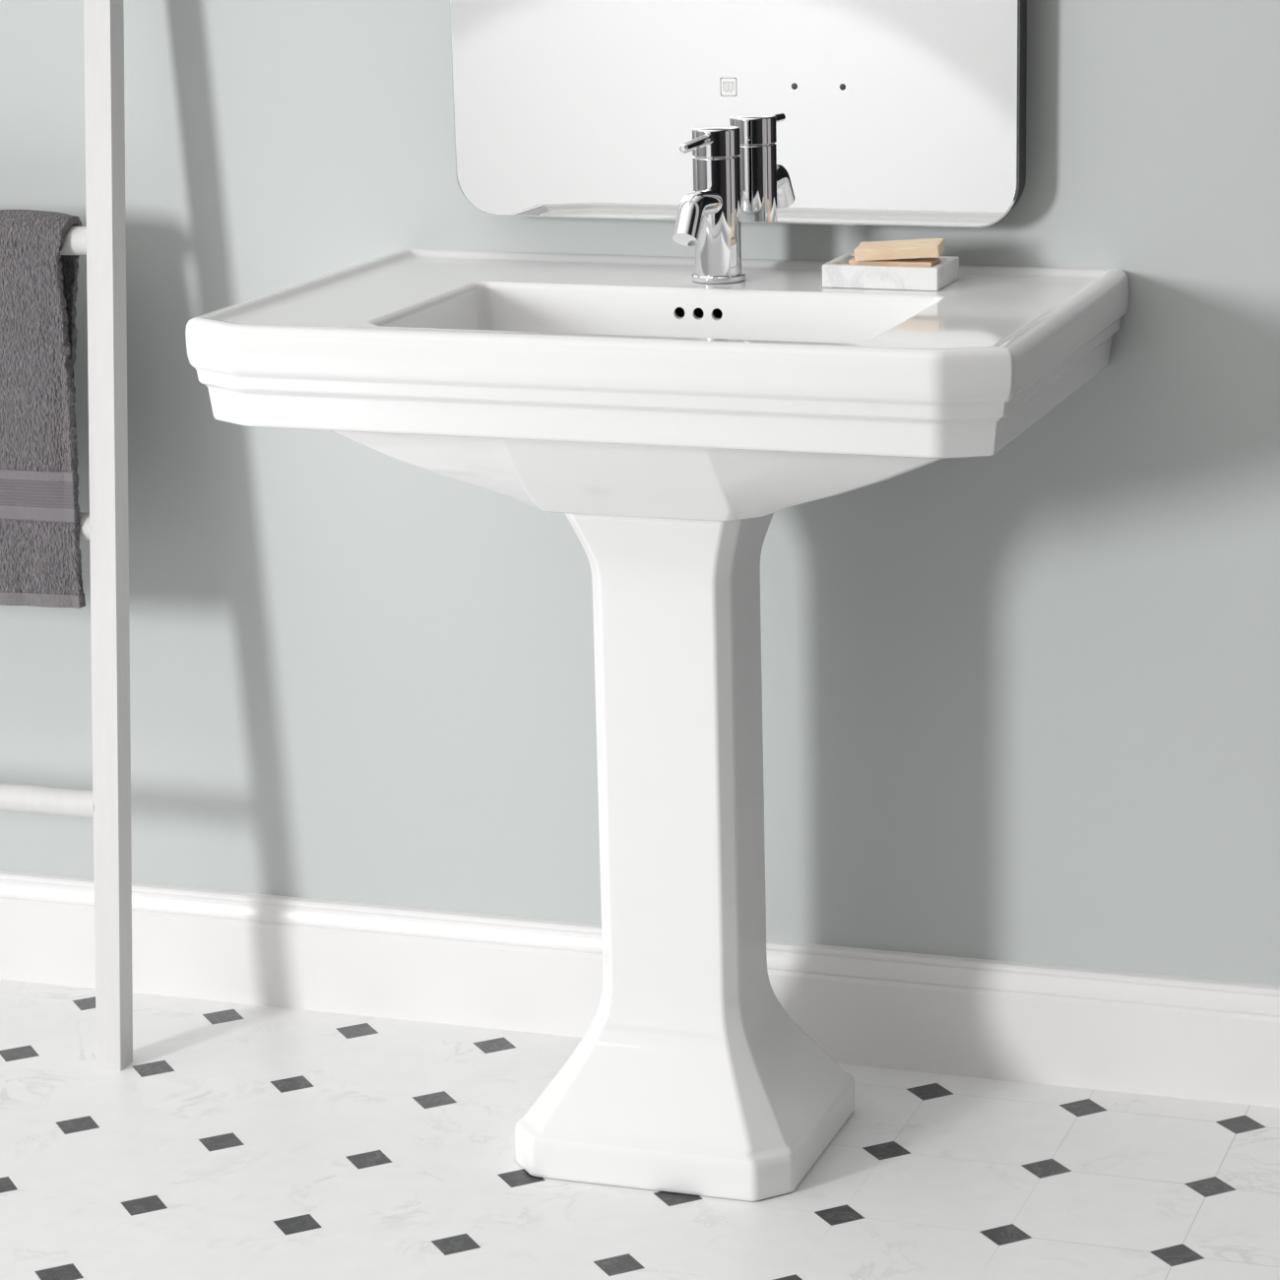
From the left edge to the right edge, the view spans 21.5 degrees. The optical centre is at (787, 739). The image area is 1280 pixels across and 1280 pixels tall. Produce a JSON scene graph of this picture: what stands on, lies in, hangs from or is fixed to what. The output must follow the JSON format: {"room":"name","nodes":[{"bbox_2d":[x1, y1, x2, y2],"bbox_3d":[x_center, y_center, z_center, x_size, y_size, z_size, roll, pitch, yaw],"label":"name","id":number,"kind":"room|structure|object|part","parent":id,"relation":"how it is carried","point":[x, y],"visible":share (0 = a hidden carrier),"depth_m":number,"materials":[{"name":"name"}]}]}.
{"room":"bathroom","nodes":[
{"label":"bathroom","id":0,"kind":"room"},
{"bbox_2d":[0,0,1279,985],"bbox_3d":[-0.081,-0.903,3.389,5.600,2.660,0.120,4,17,17],"label":"wall","id":1,"kind":"structure","parent":0,"point":[1021,701],"depth_m":3.53,"materials":[{"name":"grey paint"}]},
{"bbox_2d":[0,870,1279,1107],"bbox_3d":[-0.086,0.276,3.655,5.600,0.127,0.020,4,17,17],"label":"baseboard","id":2,"kind":"structure","parent":1,"relation":"attached to","point":[1117,1031],"depth_m":3.69,"materials":[{"name":"white wood"}]},
{"bbox_2d":[448,0,1026,228],"bbox_3d":[-0.056,-0.910,3.288,0.592,0.800,0.046,4,17,17],"label":"wall mirror","id":3,"kind":"object","parent":1,"relation":"attached to","point":[846,112],"visible":1,"depth_m":3.34,"materials":[{"name":"grey mirror"}]},
{"bbox_2d":[0,978,1279,1279],"bbox_3d":[-1.683,0.921,1.806,3.700,0.060,4.700,4,17,17],"label":"floor","id":4,"kind":"structure","parent":0,"point":[236,1141],"depth_m":3.34,"materials":[{"name":"tile"}]},
{"bbox_2d":[0,0,132,1071],"bbox_3d":[-0.913,-0.655,3.542,0.460,2.000,0.269,4,17,17],"label":"ladder","id":5,"kind":"object","parent":4,"relation":"on","point":[102,240],"visible":0.91,"depth_m":3.54,"materials":[{"name":"white paint"}]},
{"bbox_2d":[0,209,85,608],"bbox_3d":[-0.912,-0.359,3.588,0.365,0.412,0.111,4,17,17],"label":"towel","id":6,"kind":"object","parent":5,"relation":"hanging from","point":[40,556],"visible":1,"depth_m":3.53,"materials":[{"name":"grey fabric"}]},
{"bbox_3d":[-0.707,-0.640,3.480,0.030,2.000,0.269,4,17,17],"label":"rail","id":7,"kind":"part","parent":5,"relation":"part of","materials":[{"name":"white paint"}]},
{"bbox_2d":[514,512,854,1201],"bbox_3d":[-0.110,0.089,3.325,0.293,0.668,0.252,4,17,17],"label":"pedestal","id":8,"kind":"object","parent":4,"relation":"on","point":[689,1074],"visible":0.91,"depth_m":3.29,"materials":[{"name":"white ceramic"}]},
{"bbox_2d":[185,248,1128,521],"bbox_3d":[-0.113,-0.328,3.216,0.785,0.194,0.522,4,17,17],"label":"basin","id":9,"kind":"object","parent":8,"relation":"on","point":[571,383],"visible":1,"depth_m":3.05,"materials":[{"name":"white ceramic"}]},
{"bbox_2d":[672,125,746,283],"bbox_3d":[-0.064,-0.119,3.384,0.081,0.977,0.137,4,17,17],"label":"mixer tap","id":10,"kind":"object","parent":9,"relation":"on","point":[709,217],"visible":0.84,"depth_m":3.29,"materials":[{"name":"silver metal"}]},
{"bbox_3d":[-0.088,-0.575,3.241,0.011,0.012,0.082,4,17,17],"label":"lever","id":11,"kind":"part","parent":10,"relation":"part of","materials":[{"name":"silver metal"}]},
{"bbox_3d":[-0.087,-0.507,3.259,0.024,0.049,0.099,4,17,17],"label":"spout","id":12,"kind":"part","parent":10,"relation":"part of","materials":[{"name":"silver metal"}]},
{"bbox_2d":[822,253,959,290],"bbox_3d":[0.101,-0.458,3.294,0.117,0.022,0.084,4,17,17],"label":"soap dish","id":13,"kind":"object","parent":9,"relation":"on","point":[836,273],"visible":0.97,"depth_m":3.26,"materials":[{"name":"white stone"}]},
{"bbox_2d":[848,257,940,266],"bbox_3d":[0.105,-0.462,3.281,0.085,0.015,0.037,4,17,17],"label":"soap bar","id":14,"kind":"object","parent":13,"relation":"in","point":[917,262],"visible":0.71,"depth_m":3.27,"materials":[{"name":"beige wax"}]},
{"bbox_2d":[854,237,945,261],"bbox_3d":[0.109,-0.477,3.274,0.084,0.020,0.041,2,16,11],"label":"soap bar","id":15,"kind":"object","parent":14,"relation":"on","point":[926,247],"visible":1,"depth_m":3.26,"materials":[{"name":"beige wax"}]}
]}

